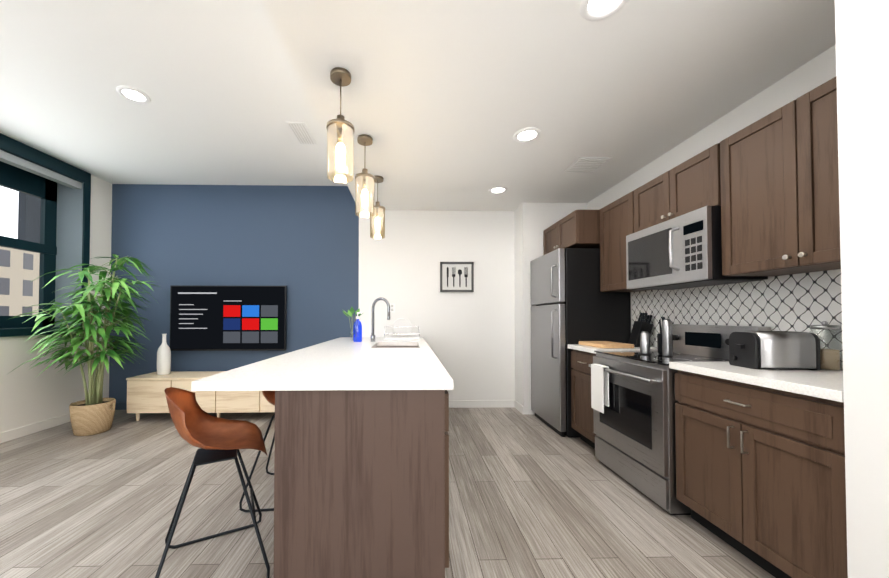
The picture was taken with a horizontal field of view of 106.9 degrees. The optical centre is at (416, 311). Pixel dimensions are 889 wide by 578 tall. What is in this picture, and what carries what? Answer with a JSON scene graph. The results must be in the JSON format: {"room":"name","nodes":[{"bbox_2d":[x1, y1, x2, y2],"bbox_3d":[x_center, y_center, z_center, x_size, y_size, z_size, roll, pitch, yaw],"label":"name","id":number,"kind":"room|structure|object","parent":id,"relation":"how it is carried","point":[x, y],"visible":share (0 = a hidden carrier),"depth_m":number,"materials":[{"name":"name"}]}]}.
{"room":"kitchen","nodes":[
{"label":"kitchen","id":0,"kind":"room"},
{"bbox_2d":[0,175,111,432],"bbox_3d":[-4.077,-0.313,0.458,0.360,3.040,7.950,0,-1,-1],"label":"wall","id":1,"kind":"structure","parent":0,"point":[28,396],"depth_m":3.55,"materials":[{"name":"white paint"}]},
{"bbox_2d":[0,413,70,442],"bbox_3d":[-3.889,1.159,0.428,0.015,0.095,7.635,0,-1,-1],"label":"baseboard","id":2,"kind":"structure","parent":1,"relation":"attached to","point":[9,435],"depth_m":3.39,"materials":[{"name":"white paint"}]},
{"bbox_2d":[0,133,90,336],"bbox_3d":[-4.099,-0.731,2.525,0.385,1.927,2.910,0,-1,-1],"label":"window","id":3,"kind":"structure","parent":1,"relation":"in","point":[60,189],"depth_m":3.79,"materials":[{"name":"teal paint"}]},
{"bbox_2d":[0,0,346,185],"bbox_3d":[-2.487,-1.782,0.517,3.620,0.100,7.950,0,-1,-1],"label":"ceiling","id":4,"kind":"structure","parent":0,"point":[217,82],"depth_m":2.56,"materials":[{"name":"white paint"}]},
{"bbox_2d":[116,85,150,103],"bbox_3d":[-2.212,-1.691,2.578,0.210,0.009,0.210,0,-1,-1],"label":"recessed light","id":5,"kind":"object","parent":4,"relation":"in","point":[132,94],"visible":1,"depth_m":2.57,"materials":[{"name":"white plastic"}]},
{"bbox_2d":[285,122,316,144],"bbox_3d":[-1.083,-1.680,3.122,0.170,0.012,0.380,0,-1,-1],"label":"ceiling vent","id":6,"kind":"object","parent":4,"relation":"in","point":[300,131],"visible":1,"depth_m":3.10,"materials":[{"name":"white plastic"}]},
{"bbox_2d":[109,184,514,401],"bbox_3d":[-0.832,-0.244,4.428,6.300,3.040,0.150,0,-1,-1],"label":"wall","id":7,"kind":"structure","parent":0,"point":[301,243],"depth_m":4.35,"materials":[{"name":"blue paint"}]},
{"bbox_2d":[115,402,126,409],"bbox_3d":[-2.371,1.226,4.287,3.218,0.095,0.015,0,-1,-1],"label":"baseboard","id":8,"kind":"structure","parent":7,"relation":"attached to","point":[120,405],"depth_m":4.25,"materials":[{"name":"blue paint"}]},
{"bbox_2d":[170,285,286,350],"bbox_3d":[-2.429,0.088,4.278,1.475,0.840,0.064,0,-1,-1],"label":"tv","id":9,"kind":"object","parent":7,"relation":"attached to","point":[226,318],"visible":1,"depth_m":4.25,"materials":[{"name":"black plastic"}]},
{"bbox_2d":[390,304,394,311],"bbox_3d":[-0.316,-0.043,4.355,0.070,0.115,0.008,0,-1,-1],"label":"electrical outlet plate","id":10,"kind":"object","parent":7,"relation":"attached to","point":[392,307],"visible":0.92,"depth_m":4.35,"materials":[{"name":"white plastic"}]},
{"bbox_2d":[440,262,473,291],"bbox_3d":[0.542,-0.455,4.371,0.445,0.400,0.025,0,-1,-1],"label":"framed picture","id":11,"kind":"object","parent":7,"relation":"attached to","point":[456,276],"visible":1,"depth_m":4.37,"materials":[{"name":"grey paper"}]},
{"bbox_2d":[449,400,513,407],"bbox_3d":[0.711,1.227,4.354,1.215,0.095,0.015,0,-1,-1],"label":"baseboard","id":12,"kind":"structure","parent":7,"relation":"attached to","point":[452,403],"depth_m":4.35,"materials":[{"name":"white paint"}]},
{"bbox_2d":[0,407,774,577],"bbox_3d":[-0.948,1.258,0.523,6.700,0.100,8.000,0,-1,-1],"label":"floor","id":13,"kind":"structure","parent":0,"point":[532,496],"depth_m":2.03,"materials":[{"name":"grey wood"}]},
{"bbox_2d":[9,254,159,435],"bbox_3d":[-3.287,0.303,3.463,1.224,1.912,1.302,0,-1,-1],"label":"plant","id":14,"kind":"object","parent":13,"relation":"on","point":[93,413],"visible":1,"depth_m":3.36,"materials":[{"name":"green plant"}]},
{"bbox_2d":[126,371,274,420],"bbox_3d":[-2.293,1.016,3.977,2.010,0.505,0.455,0,-1,-1],"label":"tv stand","id":15,"kind":"object","parent":13,"relation":"on","point":[145,393],"visible":0.52,"depth_m":3.75,"materials":[{"name":"brown wood"}]},
{"bbox_2d":[157,334,170,374],"bbox_3d":[-3.043,0.517,3.972,0.140,0.490,0.140,0,-1,-1],"label":"vase","id":16,"kind":"object","parent":15,"relation":"on","point":[164,359],"visible":1,"depth_m":3.93,"materials":[{"name":"white ceramic"}]},
{"bbox_2d":[155,387,269,577],"bbox_3d":[-0.971,0.791,1.591,0.450,0.869,0.494,1,-1,-29],"label":"stool","id":17,"kind":"object","parent":13,"relation":"on","point":[215,439],"visible":1,"depth_m":1.62,"materials":[{"name":"leather"}]},
{"bbox_2d":[239,391,274,511],"bbox_3d":[-0.886,0.803,2.283,0.450,0.869,0.494,0,-1,-6],"label":"stool","id":18,"kind":"object","parent":13,"relation":"on","point":[269,396],"visible":0.06,"depth_m":2.15,"materials":[{"name":"metal"}]},
{"bbox_2d":[274,389,452,577],"bbox_3d":[-0.253,0.804,2.869,0.756,0.890,2.948,0,-1,-1],"label":"kitchen island","id":19,"kind":"object","parent":13,"relation":"on","point":[361,470],"depth_m":1.40,"materials":[{"name":"brown wood"}]},
{"bbox_2d":[191,337,452,392],"bbox_3d":[-0.421,0.339,2.864,1.096,0.040,2.966,0,-1,-1],"label":"island countertop","id":20,"kind":"structure","parent":19,"relation":"on","point":[341,365],"depth_m":1.59,"materials":[{"name":"white stone"}]},
{"bbox_2d":[342,307,362,339],"bbox_3d":[-0.720,0.140,3.738,0.249,0.385,0.306,0,-1,-1],"label":"plant","id":21,"kind":"object","parent":20,"relation":"on","point":[351,312],"visible":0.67,"depth_m":3.76,"materials":[{"name":"green plant"}]},
{"bbox_2d":[353,312,361,341],"bbox_3d":[-0.632,0.170,3.570,0.097,0.320,0.094,0,-1,-1],"label":"soap bottle","id":22,"kind":"object","parent":20,"relation":"on","point":[357,331],"visible":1,"depth_m":3.53,"materials":[{"name":"blue plastic"}]},
{"bbox_2d":[371,297,389,340],"bbox_3d":[-0.385,0.091,3.561,0.221,0.480,0.199,0,-1,-1],"label":"faucet","id":23,"kind":"object","parent":20,"relation":"on","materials":[{"name":"silver metal"}]},
{"bbox_2d":[375,345,418,348],"bbox_3d":[-0.191,0.454,3.194,0.430,0.202,0.640,0,-1,-1],"label":"sink","id":24,"kind":"object","parent":20,"relation":"in","point":[376,346],"depth_m":3.32,"materials":[{"name":"silver metal"}]},
{"bbox_2d":[384,318,419,339],"bbox_3d":[-0.170,0.211,4.094,0.430,0.256,0.410,0,-1,-1],"label":"dish rack","id":25,"kind":"object","parent":20,"relation":"on","point":[402,326],"visible":1,"depth_m":3.97,"materials":[{"name":"white plastic"}]},
{"bbox_2d":[530,248,630,436],"bbox_3d":[1.747,0.319,3.659,0.776,1.886,0.780,0,-1,-1],"label":"fridge","id":26,"kind":"object","parent":13,"relation":"on","point":[572,302],"visible":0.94,"depth_m":3.28,"materials":[{"name":"silver metal"}]},
{"bbox_2d":[571,349,595,448],"bbox_3d":[1.840,0.806,2.999,0.630,0.889,0.485,0,-1,-1],"label":"base cabinet","id":27,"kind":"object","parent":13,"relation":"on","point":[582,421],"depth_m":3.04,"materials":[{"name":"brown wood"}]},
{"bbox_2d":[568,345,657,352],"bbox_3d":[1.827,0.341,3.007,0.656,0.041,0.485,0,-1,-1],"label":"countertop","id":28,"kind":"structure","parent":27,"relation":"on","point":[583,349],"depth_m":2.80,"materials":[{"name":"white stone"}]},
{"bbox_2d":[579,341,633,347],"bbox_3d":[1.719,0.302,2.998,0.280,0.035,0.400,0,-1,-1],"label":"cutting board","id":29,"kind":"object","parent":28,"relation":"on","point":[603,344],"visible":1,"depth_m":2.88,"materials":[{"name":"brown wood"}]},
{"bbox_2d":[628,313,652,346],"bbox_3d":[2.038,0.167,2.987,0.174,0.306,0.110,0,-1,-1],"label":"knife block","id":30,"kind":"object","parent":28,"relation":"on","point":[640,325],"visible":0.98,"depth_m":2.95,"materials":[{"name":"black plastic"}]},
{"bbox_2d":[588,324,770,514],"bbox_3d":[1.783,0.670,2.368,0.740,1.140,0.766,0,-1,-1],"label":"stove","id":31,"kind":"object","parent":13,"relation":"on","point":[633,401],"visible":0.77,"depth_m":2.24,"materials":[{"name":"silver metal"}]},
{"bbox_2d":[640,331,649,353],"bbox_3d":[1.739,0.239,2.499,0.064,0.170,0.063,0,-1,-1],"label":"pepper mill","id":32,"kind":"object","parent":31,"relation":"on","point":[644,336],"depth_m":2.48,"materials":[{"name":"silver metal"}]},
{"bbox_2d":[658,318,672,355],"bbox_3d":[1.803,0.189,2.362,0.060,0.265,0.059,0,-1,-1],"label":"pepper mill","id":33,"kind":"object","parent":31,"relation":"on","point":[665,341],"depth_m":2.35,"materials":[{"name":"silver metal"}]},
{"bbox_2d":[675,369,847,577],"bbox_3d":[1.870,0.781,1.582,0.630,0.889,0.790,0,-1,-1],"label":"base cabinet","id":34,"kind":"object","parent":13,"relation":"on","point":[760,469],"depth_m":1.47,"materials":[{"name":"brown wood"}]},
{"bbox_2d":[669,362,843,404],"bbox_3d":[1.857,0.316,1.590,0.656,0.041,0.790,0,-1,-1],"label":"countertop","id":35,"kind":"structure","parent":34,"relation":"on","point":[825,384],"depth_m":1.51,"materials":[{"name":"white stone"}]},
{"bbox_2d":[729,331,820,369],"bbox_3d":[1.876,0.203,1.744,0.310,0.191,0.170,0,-1,7],"label":"toaster","id":36,"kind":"object","parent":35,"relation":"on","point":[773,349],"visible":1,"depth_m":1.67,"materials":[{"name":"silver metal"}]},
{"bbox_2d":[809,321,841,369],"bbox_3d":[2.112,0.174,1.698,0.104,0.247,0.104,0,-1,-1],"label":"glass jar","id":37,"kind":"object","parent":35,"relation":"on","point":[830,359],"visible":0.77,"depth_m":1.66,"materials":[{"name":"clear glass"}]},
{"bbox_2d":[261,0,835,210],"bbox_3d":[0.862,-1.621,0.587,3.080,0.420,7.950,0,-1,-1],"label":"ceiling","id":38,"kind":"structure","parent":0,"point":[443,102],"depth_m":1.97,"materials":[{"name":"white paint"}]},
{"bbox_2d":[326,67,353,182],"bbox_3d":[-0.442,-1.082,1.925,0.160,0.609,0.160,0,-1,-1],"label":"pendant light","id":39,"kind":"object","parent":38,"relation":"hanging from","point":[340,128],"visible":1,"depth_m":1.90,"materials":[{"name":"glass"}]},
{"bbox_2d":[355,135,374,216],"bbox_3d":[-0.407,-1.070,2.616,0.160,0.609,0.160,0,-1,-1],"label":"pendant light","id":40,"kind":"object","parent":38,"relation":"hanging from","point":[364,178],"visible":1,"depth_m":2.58,"materials":[{"name":"glass"}]},
{"bbox_2d":[370,175,384,238],"bbox_3d":[-0.393,-1.058,3.356,0.160,0.609,0.160,0,-1,-1],"label":"pendant light","id":41,"kind":"object","parent":38,"relation":"hanging from","point":[378,209],"visible":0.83,"depth_m":3.33,"materials":[{"name":"clear glass"}]},
{"bbox_2d":[489,186,507,193],"bbox_3d":[0.918,-1.352,3.680,0.210,0.009,0.210,0,-1,-1],"label":"recessed light","id":42,"kind":"object","parent":38,"relation":"in","point":[498,189],"visible":1,"depth_m":3.66,"materials":[{"name":"white plastic"}]},
{"bbox_2d":[513,127,540,142],"bbox_3d":[0.867,-1.371,2.569,0.210,0.009,0.210,0,-1,-1],"label":"recessed light","id":43,"kind":"object","parent":38,"relation":"in","point":[529,134],"visible":1,"depth_m":2.56,"materials":[{"name":"white plastic"}]},
{"bbox_2d":[564,157,612,172],"bbox_3d":[1.598,-1.361,3.074,0.300,0.012,0.300,0,-1,-1],"label":"ceiling vent","id":44,"kind":"object","parent":38,"relation":"in","point":[586,164],"visible":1,"depth_m":3.05,"materials":[{"name":"white plastic"}]},
{"bbox_2d":[579,0,627,20],"bbox_3d":[0.849,-1.390,1.473,0.210,0.009,0.210,0,-1,-1],"label":"recessed light","id":45,"kind":"object","parent":38,"relation":"in","point":[594,10],"visible":1,"depth_m":1.51,"materials":[{"name":"white plastic"}]},
{"bbox_2d":[514,203,586,413],"bbox_3d":[1.728,-0.247,4.243,0.810,3.040,0.330,0,-1,-1],"label":"wall","id":46,"kind":"structure","parent":0,"point":[533,222],"depth_m":4.09,"materials":[{"name":"white paint"}]},
{"bbox_2d":[514,400,523,413],"bbox_3d":[1.316,1.224,4.194,0.015,0.095,0.300,0,-1,-1],"label":"baseboard","id":47,"kind":"structure","parent":46,"relation":"attached to","point":[519,407],"depth_m":4.16,"materials":[{"name":"white paint"}]},
{"bbox_2d":[587,44,835,330],"bbox_3d":[2.239,-0.272,2.814,0.150,3.040,3.210,0,-1,-1],"label":"wall","id":48,"kind":"structure","parent":0,"point":[815,72],"depth_m":2.24,"materials":[{"name":"white paint"}]},
{"bbox_2d":[543,210,598,254],"bbox_3d":[1.863,-0.838,3.681,0.556,0.340,0.800,0,-1,-1],"label":"upper cabinet","id":49,"kind":"object","parent":48,"relation":"attached to","point":[580,228],"depth_m":3.35,"materials":[{"name":"brown wood"}]},
{"bbox_2d":[599,192,646,291],"bbox_3d":[1.992,-0.607,3.027,0.326,0.825,0.484,0,-1,-1],"label":"upper cabinet","id":50,"kind":"object","parent":48,"relation":"attached to","point":[614,218],"depth_m":3.05,"materials":[{"name":"brown wood"}]},
{"bbox_2d":[631,145,714,233],"bbox_3d":[2.006,-0.838,2.399,0.326,0.385,0.759,0,-1,-1],"label":"upper cabinet","id":51,"kind":"object","parent":48,"relation":"attached to","point":[689,186],"depth_m":2.34,"materials":[{"name":"brown wood"}]},
{"bbox_2d":[626,206,767,289],"bbox_3d":[1.928,-0.412,2.390,0.442,0.455,0.750,0,-1,-1],"label":"microwave","id":52,"kind":"object","parent":51,"relation":"attached to","point":[683,251],"visible":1,"depth_m":2.22,"materials":[{"name":"silver metal"}]},
{"bbox_2d":[715,77,840,275],"bbox_3d":[2.023,-0.631,1.611,0.326,0.825,0.790,0,-1,-1],"label":"upper cabinet","id":53,"kind":"object","parent":48,"relation":"attached to","point":[769,184],"depth_m":1.67,"materials":[{"name":"brown wood"}]},
{"bbox_2d":[835,0,888,577],"bbox_3d":[1.991,-0.339,-1.016,0.810,3.040,4.440,0,-1,-1],"label":"wall","id":54,"kind":"structure","parent":0,"point":[862,49],"depth_m":1.13,"materials":[{"name":"white paint"}]},
{"label":"outside","id":55,"kind":"structure","parent":0,"visible":0},
{"bbox_2d":[0,186,18,238],"bbox_3d":[-40.458,-23.465,19.507,0.200,70.000,120.000,0,-1,-1],"label":"sky","id":56,"kind":"structure","parent":55,"point":[12,227],"depth_m":32.81,"materials":[{"name":"white"}]},
{"bbox_2d":[0,246,39,315],"bbox_3d":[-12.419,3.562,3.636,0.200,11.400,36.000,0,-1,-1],"label":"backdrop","id":57,"kind":"structure","parent":55,"point":[27,292],"depth_m":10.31,"materials":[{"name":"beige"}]},
{"bbox_2d":[18,192,40,242],"bbox_3d":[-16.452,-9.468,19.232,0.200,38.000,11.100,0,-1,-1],"label":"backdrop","id":58,"kind":"structure","parent":55,"point":[25,208],"depth_m":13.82,"materials":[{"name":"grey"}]}
]}

